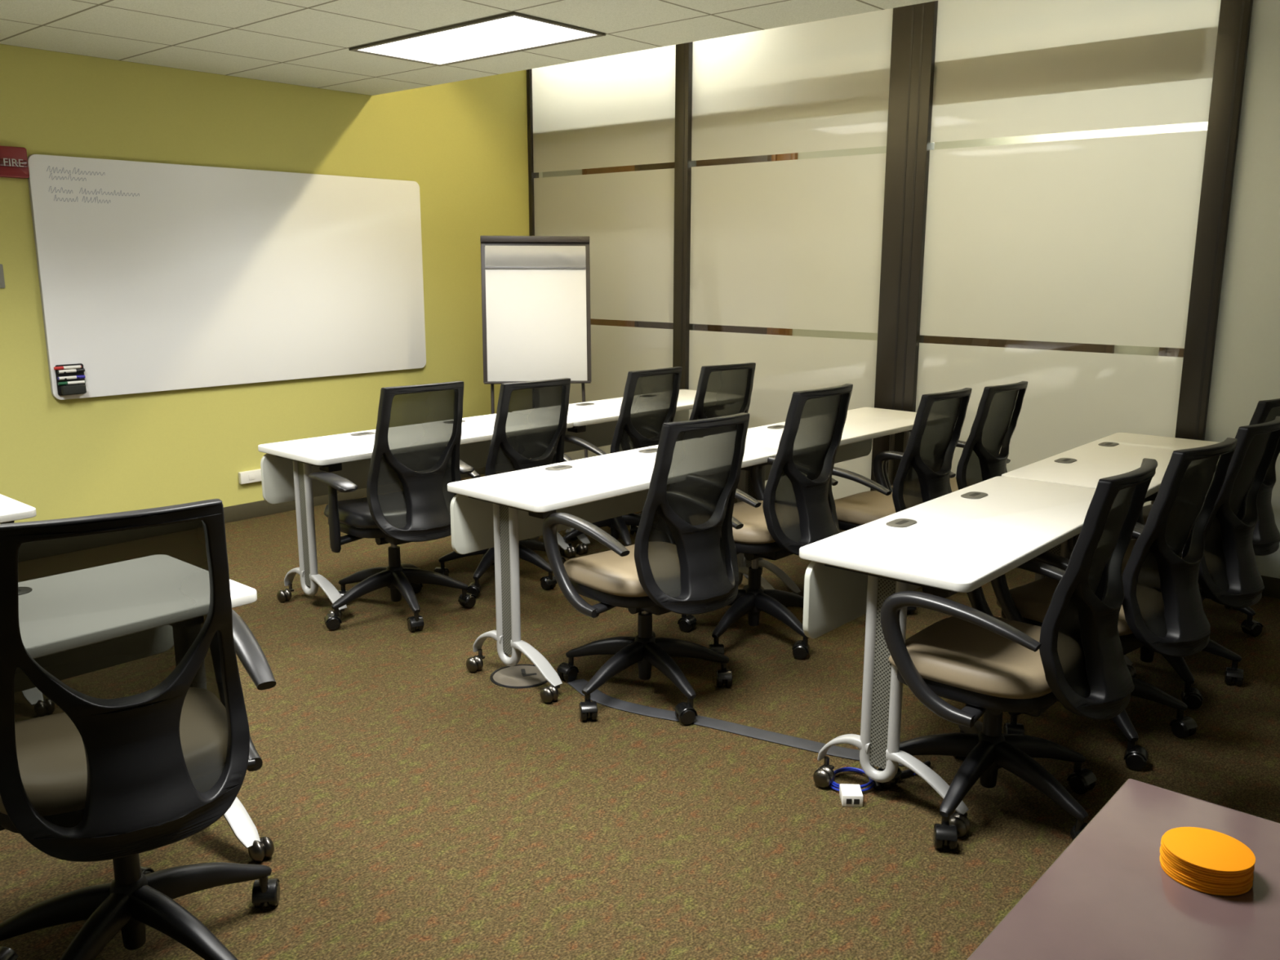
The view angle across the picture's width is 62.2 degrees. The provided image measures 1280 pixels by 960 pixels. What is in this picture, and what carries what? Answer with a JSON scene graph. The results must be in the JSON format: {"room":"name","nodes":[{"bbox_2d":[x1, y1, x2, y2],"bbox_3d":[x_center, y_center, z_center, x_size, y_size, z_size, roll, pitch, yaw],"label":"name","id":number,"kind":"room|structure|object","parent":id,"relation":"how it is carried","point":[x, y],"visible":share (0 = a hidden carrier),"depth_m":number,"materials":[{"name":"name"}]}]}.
{"room":"training classroom","nodes":[
{"label":"training classroom","id":0,"kind":"room"},
{"bbox_2d":[0,44,529,522],"bbox_3d":[-3.510,-1.297,5.096,0.120,3.600,8.085,10,15,40],"label":"wall","id":1,"kind":"structure","parent":0,"point":[464,144],"depth_m":6.26,"materials":[{"name":"yellow paint"}]},
{"bbox_2d":[0,263,4,288],"bbox_3d":[-3.251,-1.027,5.350,0.013,0.120,0.084,10,15,40],"label":"wall switch","id":2,"kind":"object","parent":1,"relation":"attached to","point":[2,274],"visible":1,"depth_m":5.37,"materials":[{"name":"grey plastic"}]},
{"bbox_2d":[0,145,29,178],"bbox_3d":[-3.149,-1.591,5.313,0.064,0.150,0.154,10,15,40],"label":"fire alarm","id":3,"kind":"object","parent":1,"relation":"attached to","point":[13,160],"visible":1,"depth_m":5.31,"materials":[{"name":"red plastic"}]},
{"bbox_2d":[27,154,426,399],"bbox_3d":[-2.305,-1.219,6.401,0.028,1.257,2.445,10,15,40],"label":"whiteboard","id":4,"kind":"object","parent":1,"relation":"attached to","point":[153,277],"visible":1,"depth_m":6.21,"materials":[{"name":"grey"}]},
{"bbox_2d":[55,363,84,395],"bbox_3d":[-3.027,-0.534,5.654,0.034,0.163,0.142,10,15,40],"label":"holder","id":5,"kind":"object","parent":4,"relation":"attached to","point":[77,373],"visible":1,"depth_m":5.64,"materials":[{"name":"black plastic"}]},
{"bbox_2d":[53,364,81,369],"bbox_3d":[-3.034,-0.596,5.629,0.019,0.019,0.135,10,15,40],"label":"marker","id":6,"kind":"object","parent":5,"relation":"in","point":[78,366],"visible":1,"depth_m":5.62,"materials":[{"name":"white plastic"}]},
{"bbox_2d":[57,368,84,373],"bbox_3d":[-3.024,-0.580,5.644,0.019,0.019,0.135,10,15,40],"label":"marker","id":7,"kind":"object","parent":5,"relation":"in","point":[71,370],"visible":1,"depth_m":5.64,"materials":[{"name":"white plastic"}]},
{"bbox_2d":[57,375,85,380],"bbox_3d":[-3.026,-0.545,5.650,0.019,0.019,0.135,10,15,40],"label":"marker","id":8,"kind":"object","parent":5,"relation":"in","point":[73,376],"visible":1,"depth_m":5.64,"materials":[{"name":"white plastic"}]},
{"bbox_2d":[57,380,85,385],"bbox_3d":[-3.026,-0.517,5.655,0.019,0.019,0.135,10,15,40],"label":"marker","id":9,"kind":"object","parent":5,"relation":"in","point":[77,381],"visible":1,"depth_m":5.65,"materials":[{"name":"white plastic"}]},
{"bbox_2d":[61,384,86,395],"bbox_3d":[-3.016,-0.482,5.654,0.032,0.046,0.118,10,15,40],"label":"eraser","id":10,"kind":"object","parent":5,"relation":"in","point":[77,388],"visible":1,"depth_m":5.64,"materials":[{"name":"fabric"}]},
{"bbox_2d":[238,468,261,484],"bbox_3d":[-2.407,-0.022,6.532,0.030,0.077,0.148,10,15,40],"label":"wall outlet","id":11,"kind":"object","parent":1,"relation":"attached to","point":[251,476],"visible":0.48,"depth_m":6.52,"materials":[{"name":"white plastic"}]},
{"bbox_2d":[248,473,254,479],"bbox_3d":[-2.356,-0.027,6.570,0.002,0.036,0.140,10,15,40],"label":"socket","id":12,"kind":"object","parent":11,"relation":"attached to","point":[251,476],"depth_m":6.53,"materials":[{"name":"white plastic"}]},
{"bbox_2d":[223,466,485,523],"bbox_3d":[-3.441,0.422,5.431,0.012,0.098,7.955,10,15,40],"label":"baseboard","id":13,"kind":"structure","parent":1,"relation":"attached to","point":[261,508],"depth_m":6.67,"materials":[{"name":"rubber"}]},
{"bbox_2d":[526,68,538,235],"bbox_3d":[-0.796,-1.890,8.020,0.035,3.600,0.080,10,15,40],"label":"trim","id":14,"kind":"structure","parent":1,"relation":"attached to","point":[531,175],"depth_m":7.88,"materials":[{"name":"brown metal"}]},
{"bbox_2d":[0,0,938,95],"bbox_3d":[-1.016,-1.501,1.945,7.640,0.060,6.580,10,15,40],"label":"ceiling","id":15,"kind":"structure","parent":0,"point":[300,42],"depth_m":4.86,"materials":[{"name":"tile"}]},
{"bbox_2d":[348,11,605,66],"bbox_3d":[-0.809,-2.118,5.135,1.225,0.012,0.575,10,15,40],"label":"recessed light","id":16,"kind":"object","parent":15,"relation":"in","point":[513,32],"visible":1,"depth_m":5.07,"materials":[{"name":"white plastic"}]},
{"bbox_2d":[532,44,675,460],"bbox_3d":[-0.268,-1.818,7.549,1.388,3.550,0.012,10,15,40],"label":"window","id":17,"kind":"structure","parent":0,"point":[615,110],"depth_m":7.45,"materials":[{"name":"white glass"}]},
{"bbox_2d":[0,474,1279,959],"bbox_3d":[-0.587,1.034,2.974,7.840,0.100,8.105,10,15,40],"label":"floor","id":18,"kind":"structure","parent":0,"point":[412,804],"depth_m":3.17,"materials":[{"name":"carpet"}]},
{"bbox_2d":[0,493,36,524],"bbox_3d":[-2.746,0.535,3.296,0.579,0.737,1.524,10,15,40],"label":"table","id":19,"kind":"object","parent":18,"relation":"on","point":[11,510],"visible":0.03,"depth_m":3.61,"materials":[{"name":"white laminate"}]},
{"bbox_2d":[0,498,279,959],"bbox_3d":[-1.113,0.550,2.296,0.660,1.118,0.728,-8,14,-34],"label":"chair","id":20,"kind":"object","parent":18,"relation":"on","point":[125,732],"visible":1,"depth_m":2.02,"materials":[{"name":"black plastic"}]},
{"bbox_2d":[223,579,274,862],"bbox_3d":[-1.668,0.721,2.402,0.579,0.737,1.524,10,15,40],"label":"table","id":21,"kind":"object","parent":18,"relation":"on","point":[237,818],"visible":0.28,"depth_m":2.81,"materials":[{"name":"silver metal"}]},
{"bbox_2d":[308,381,476,631],"bbox_3d":[-1.098,0.084,4.695,0.693,1.068,0.679,-10,16,-42],"label":"chair","id":22,"kind":"object","parent":18,"relation":"on","point":[415,455],"visible":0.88,"depth_m":4.49,"materials":[{"name":"black plastic"}]},
{"bbox_2d":[257,413,576,619],"bbox_3d":[-1.045,0.125,5.317,0.579,0.737,1.524,11,16,41],"label":"table","id":23,"kind":"object","parent":18,"relation":"on","point":[286,468],"visible":0.62,"depth_m":4.90,"materials":[{"name":"white laminate"}]},
{"bbox_2d":[433,377,572,597],"bbox_3d":[-0.649,-0.003,5.223,0.671,1.028,0.676,-10,15,-41],"label":"chair","id":24,"kind":"object","parent":18,"relation":"on","point":[530,426],"visible":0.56,"depth_m":4.98,"materials":[{"name":"black plastic"}]},
{"bbox_2d":[489,664,547,688],"bbox_3d":[-0.456,0.752,4.084,0.240,0.007,0.240,10,15,40],"label":"box","id":25,"kind":"object","parent":18,"relation":"on","point":[517,676],"visible":0.74,"depth_m":4.06,"materials":[{"name":"metal"}]},
{"bbox_2d":[480,235,591,457],"bbox_3d":[-0.685,-0.741,7.088,0.690,1.724,0.825,-1,12,-5],"label":"easel","id":26,"kind":"object","parent":18,"relation":"on","point":[485,240],"visible":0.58,"depth_m":6.75,"materials":[{"name":"grey plastic"}]},
{"bbox_2d":[484,245,586,381],"bbox_3d":[-0.660,-1.060,6.773,0.636,0.850,0.115,-1,12,-5],"label":"pad","id":27,"kind":"object","parent":26,"relation":"on","point":[535,295],"visible":1,"depth_m":6.77,"materials":[{"name":"white paper"}]},
{"bbox_2d":[447,444,788,703],"bbox_3d":[-0.020,0.301,4.472,0.579,0.737,1.524,11,16,42],"label":"table","id":28,"kind":"object","parent":18,"relation":"on","point":[499,511],"visible":0.59,"depth_m":4.06,"materials":[{"name":"white laminate"}]},
{"bbox_2d":[560,366,682,555],"bbox_3d":[-0.124,-0.120,5.809,0.699,1.023,0.663,11,16,43],"label":"chair","id":29,"kind":"object","parent":18,"relation":"on","point":[650,398],"visible":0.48,"depth_m":5.56,"materials":[{"name":"black plastic"}]},
{"bbox_2d":[557,389,696,555],"bbox_3d":[-0.014,-0.099,6.421,0.579,0.737,1.524,11,16,41],"label":"table","id":30,"kind":"object","parent":18,"relation":"on","point":[594,422],"visible":0.18,"depth_m":6.30,"materials":[{"name":"white laminate"}]},
{"bbox_2d":[542,412,749,725],"bbox_3d":[0.020,0.274,3.794,0.654,1.063,0.671,-10,15,-41],"label":"chair","id":31,"kind":"object","parent":18,"relation":"on","point":[682,559],"visible":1,"depth_m":3.62,"materials":[{"name":"black plastic"}]},
{"bbox_2d":[672,41,696,389],"bbox_3d":[0.298,-1.693,7.072,0.112,3.600,0.096,10,15,40],"label":"window mullion","id":32,"kind":"structure","parent":18,"relation":"on","point":[683,163],"depth_m":7.01,"materials":[{"name":"brown metal"}]},
{"bbox_2d":[638,362,755,515],"bbox_3d":[0.344,-0.202,6.254,0.662,1.008,0.675,-8,14,-36],"label":"chair","id":33,"kind":"object","parent":18,"relation":"on","point":[722,390],"visible":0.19,"depth_m":5.95,"materials":[{"name":"black plastic"}]},
{"bbox_2d":[567,679,902,765],"bbox_3d":[0.276,0.839,3.670,1.307,0.006,0.169,7,13,30],"label":"cable","id":34,"kind":"object","parent":18,"relation":"on","point":[597,695],"visible":0.73,"depth_m":3.64,"materials":[{"name":"grey plastic"}]},
{"bbox_2d":[677,383,853,659],"bbox_3d":[0.496,0.141,4.372,0.662,1.093,0.678,10,15,41],"label":"chair","id":35,"kind":"object","parent":18,"relation":"on","point":[796,508],"visible":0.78,"depth_m":4.18,"materials":[{"name":"black plastic"}]},
{"bbox_2d":[742,407,916,595],"bbox_3d":[1.019,0.079,5.569,0.579,0.737,1.524,11,16,42],"label":"table","id":36,"kind":"object","parent":18,"relation":"on","point":[863,424],"visible":0.16,"depth_m":5.51,"materials":[{"name":"white laminate"}]},
{"bbox_2d":[839,783,862,807],"bbox_3d":[0.625,0.933,3.142,0.060,0.036,0.075,1,12,3],"label":"box","id":37,"kind":"object","parent":18,"relation":"on","point":[851,795],"visible":1,"depth_m":3.11,"materials":[{"name":"white plastic"}]},
{"bbox_2d":[829,767,915,791],"bbox_3d":[0.700,0.909,3.280,0.286,0.024,0.141,-7,14,-31],"label":"cable","id":38,"kind":"object","parent":18,"relation":"on","point":[843,769],"visible":0.53,"depth_m":3.23,"materials":[{"name":"blue plastic"}]},
{"bbox_2d":[831,387,972,614],"bbox_3d":[1.156,0.060,4.977,0.688,1.013,0.647,9,14,36],"label":"chair","id":39,"kind":"object","parent":18,"relation":"on","point":[923,473],"visible":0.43,"depth_m":4.75,"materials":[{"name":"black plastic"}]},
{"bbox_2d":[873,760,930,790],"bbox_3d":[0.806,0.908,3.294,0.260,0.030,0.051,-9,14,-36],"label":"cable","id":40,"kind":"object","parent":18,"relation":"on","point":[908,772],"visible":0.3,"depth_m":3.28,"materials":[{"name":"plastic"}]},
{"bbox_2d":[870,0,937,490],"bbox_3d":[1.514,-1.476,6.031,0.248,3.600,0.096,10,15,40],"label":"window mullion","id":41,"kind":"structure","parent":18,"relation":"on","point":[913,36],"depth_m":5.98,"materials":[{"name":"brown metal"}]},
{"bbox_2d":[799,475,1095,838],"bbox_3d":[1.157,0.488,3.574,0.572,0.737,1.481,10,15,40],"label":"table","id":42,"kind":"object","parent":18,"relation":"on","point":[962,540],"visible":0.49,"depth_m":3.17,"materials":[{"name":"white laminate"}]},
{"bbox_2d":[883,381,1027,492],"bbox_3d":[1.572,-0.031,5.484,0.655,0.988,0.734,-11,16,-43],"label":"chair","id":43,"kind":"object","parent":18,"relation":"on","point":[993,428],"visible":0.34,"depth_m":5.22,"materials":[{"name":"black plastic"}]},
{"bbox_2d":[877,457,1157,850],"bbox_3d":[1.041,0.447,2.998,0.682,1.048,0.650,-9,15,-39],"label":"chair","id":44,"kind":"object","parent":18,"relation":"on","point":[980,660],"visible":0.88,"depth_m":2.87,"materials":[{"name":"black plastic"}]},
{"bbox_2d":[1001,432,1220,677],"bbox_3d":[2.131,0.266,4.672,0.572,0.737,1.481,10,15,40],"label":"table","id":45,"kind":"object","parent":18,"relation":"on","point":[1117,453],"visible":0.17,"depth_m":4.55,"materials":[{"name":"white laminate"}]},
{"bbox_2d":[991,437,1237,770],"bbox_3d":[1.526,0.347,3.542,0.662,1.028,0.701,-9,15,-39],"label":"chair","id":46,"kind":"object","parent":18,"relation":"on","point":[1162,611],"visible":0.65,"depth_m":3.31,"materials":[{"name":"black plastic"}]},
{"bbox_2d":[966,778,1279,959],"bbox_3d":[0.596,1.013,1.016,0.770,0.734,1.510,10,15,40],"label":"table","id":47,"kind":"object","parent":18,"relation":"on","point":[1108,895],"visible":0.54,"depth_m":1.40,"materials":[{"name":"laminate"}]},
{"bbox_2d":[1160,862,1253,895],"bbox_3d":[0.786,0.543,1.474,0.114,0.003,0.114,10,15,40],"label":"coaster","id":48,"kind":"object","parent":47,"relation":"on","point":[1249,888],"visible":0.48,"depth_m":1.43,"materials":[{"name":"orange"}]},
{"bbox_2d":[1159,854,1249,892],"bbox_3d":[0.785,0.539,1.476,0.114,0.003,0.114,10,15,40],"label":"coaster","id":49,"kind":"object","parent":48,"relation":"on","point":[1160,860],"visible":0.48,"depth_m":1.43,"materials":[{"name":"orange"}]},
{"bbox_2d":[1160,857,1253,890],"bbox_3d":[0.786,0.536,1.474,0.114,0.003,0.114,10,15,40],"label":"coaster","id":50,"kind":"object","parent":49,"relation":"on","point":[1163,863],"visible":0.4,"depth_m":1.43,"materials":[{"name":"orange"}]},
{"bbox_2d":[1160,856,1253,887],"bbox_3d":[0.786,0.532,1.474,0.114,0.003,0.114,10,15,40],"label":"coaster","id":51,"kind":"object","parent":50,"relation":"on","point":[1246,882],"visible":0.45,"depth_m":1.43,"materials":[{"name":"orange"}]},
{"bbox_2d":[1160,846,1248,884],"bbox_3d":[0.786,0.528,1.476,0.114,0.003,0.114,10,15,40],"label":"coaster","id":52,"kind":"object","parent":51,"relation":"on","point":[1161,854],"visible":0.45,"depth_m":1.43,"materials":[{"name":"orange"}]},
{"bbox_2d":[1160,847,1253,882],"bbox_3d":[0.786,0.525,1.474,0.114,0.003,0.114,10,15,40],"label":"coaster","id":53,"kind":"object","parent":52,"relation":"on","point":[1162,851],"visible":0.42,"depth_m":1.43,"materials":[{"name":"orange"}]},
{"bbox_2d":[1161,848,1254,879],"bbox_3d":[0.787,0.522,1.473,0.114,0.003,0.114,10,15,40],"label":"coaster","id":54,"kind":"object","parent":53,"relation":"on","point":[1251,871],"visible":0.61,"depth_m":1.43,"materials":[{"name":"orange"}]},
{"bbox_2d":[1160,843,1253,876],"bbox_3d":[0.786,0.518,1.474,0.114,0.003,0.114,10,15,40],"label":"coaster","id":55,"kind":"object","parent":54,"relation":"on","point":[1163,850],"visible":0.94,"depth_m":1.43,"materials":[{"name":"orange"}]},
{"bbox_2d":[1160,834,1250,874],"bbox_3d":[0.786,0.514,1.473,0.114,0.003,0.114,10,15,40],"label":"coaster","id":56,"kind":"object","parent":55,"relation":"on","point":[1162,842],"visible":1,"depth_m":1.43,"materials":[{"name":"orange"}]},
{"bbox_2d":[1162,826,1255,872],"bbox_3d":[0.787,0.511,1.470,0.114,0.003,0.114,10,15,40],"label":"coaster","id":57,"kind":"object","parent":56,"relation":"on","point":[1200,847],"visible":1,"depth_m":1.46,"materials":[{"name":"orange"}]},
{"bbox_2d":[1066,416,1279,709],"bbox_3d":[1.991,0.249,4.025,0.683,1.028,0.725,-10,16,-42],"label":"chair","id":58,"kind":"object","parent":18,"relation":"on","point":[1229,575],"visible":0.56,"depth_m":3.77,"materials":[{"name":"black plastic"}]},
{"bbox_2d":[1131,398,1279,636],"bbox_3d":[2.450,0.120,4.664,0.682,1.028,0.659,-10,15,-40],"label":"chair","id":59,"kind":"object","parent":18,"relation":"on","point":[1266,535],"visible":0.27,"depth_m":4.43,"materials":[{"name":"black plastic"}]},
{"bbox_2d":[542,121,1208,355],"bbox_3d":[2.679,-1.825,7.745,9.840,3.600,0.100,10,15,40],"label":"wall","id":60,"kind":"structure","parent":0,"point":[1193,126],"depth_m":7.58,"materials":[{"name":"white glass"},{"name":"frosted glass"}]},
{"bbox_2d":[582,164,635,327],"bbox_3d":[-0.292,-2.059,10.246,0.680,3.040,0.050,10,15,40],"label":"trim","id":61,"kind":"structure","parent":60,"relation":"attached to","point":[624,168],"depth_m":10.20,"materials":[{"name":"brown wood"}]},
{"bbox_2d":[634,155,771,334],"bbox_3d":[0.536,-1.912,9.537,1.520,3.040,0.050,10,15,40],"label":"trim","id":62,"kind":"structure","parent":60,"relation":"attached to","point":[752,330],"depth_m":9.40,"materials":[{"name":"brown wood"}]},
{"bbox_2d":[766,152,797,335],"bbox_3d":[1.195,-1.746,8.984,0.230,2.940,0.050,10,15,40],"label":"trim","id":63,"kind":"structure","parent":60,"relation":"attached to","point":[781,331],"depth_m":8.99,"materials":[{"name":"brown wood"}]},
{"bbox_2d":[923,335,1114,353],"bbox_3d":[2.691,-0.744,7.852,1.510,1.440,0.050,10,15,40],"label":"trim","id":64,"kind":"structure","parent":60,"relation":"attached to","point":[1077,347],"depth_m":7.72,"materials":[{"name":"brown wood"}]},
{"bbox_2d":[1158,346,1184,357],"bbox_3d":[4.132,-0.487,6.617,1.720,1.440,0.050,10,15,40],"label":"trim","id":65,"kind":"structure","parent":60,"relation":"attached to","point":[1166,352],"depth_m":7.07,"materials":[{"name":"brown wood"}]},
{"bbox_2d":[1204,0,1279,578],"bbox_3d":[3.880,-1.067,4.068,2.890,3.600,0.120,10,15,40],"label":"wall","id":66,"kind":"structure","parent":0,"point":[1246,367],"depth_m":4.92,"materials":[{"name":"white paint"}]},
{"bbox_2d":[915,0,1221,506],"bbox_3d":[2.136,-1.389,5.492,1.407,3.550,0.012,10,15,40],"label":"window","id":67,"kind":"structure","parent":66,"relation":"in","point":[1084,241],"depth_m":5.45,"materials":[{"name":"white glass"}]},
{"bbox_2d":[1174,0,1253,440],"bbox_3d":[2.713,-1.262,5.004,0.125,3.600,0.096,10,15,40],"label":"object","id":68,"kind":"structure","parent":66,"relation":"attached to","point":[1235,15],"depth_m":4.97,"materials":[{"name":"brown metal"}]},
{"bbox_2d":[1261,575,1279,599],"bbox_3d":[3.832,0.658,4.371,2.890,0.098,0.012,10,15,40],"label":"baseboard","id":69,"kind":"structure","parent":66,"relation":"attached to","point":[1272,584],"depth_m":5.07,"materials":[{"name":"rubber"}]},
{"bbox_3d":[0.923,0.157,6.894,4.625,0.050,0.070,10,15,40],"label":"trim","id":70,"kind":"structure","parent":0,"visible":0},
{"bbox_2d":[688,8,893,499],"bbox_3d":[0.879,-1.613,6.567,1.435,3.550,0.012,10,15,40],"label":"window","id":71,"kind":"structure","parent":70,"relation":"attached to","point":[788,244],"depth_m":6.51,"materials":[{"name":"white glass"}]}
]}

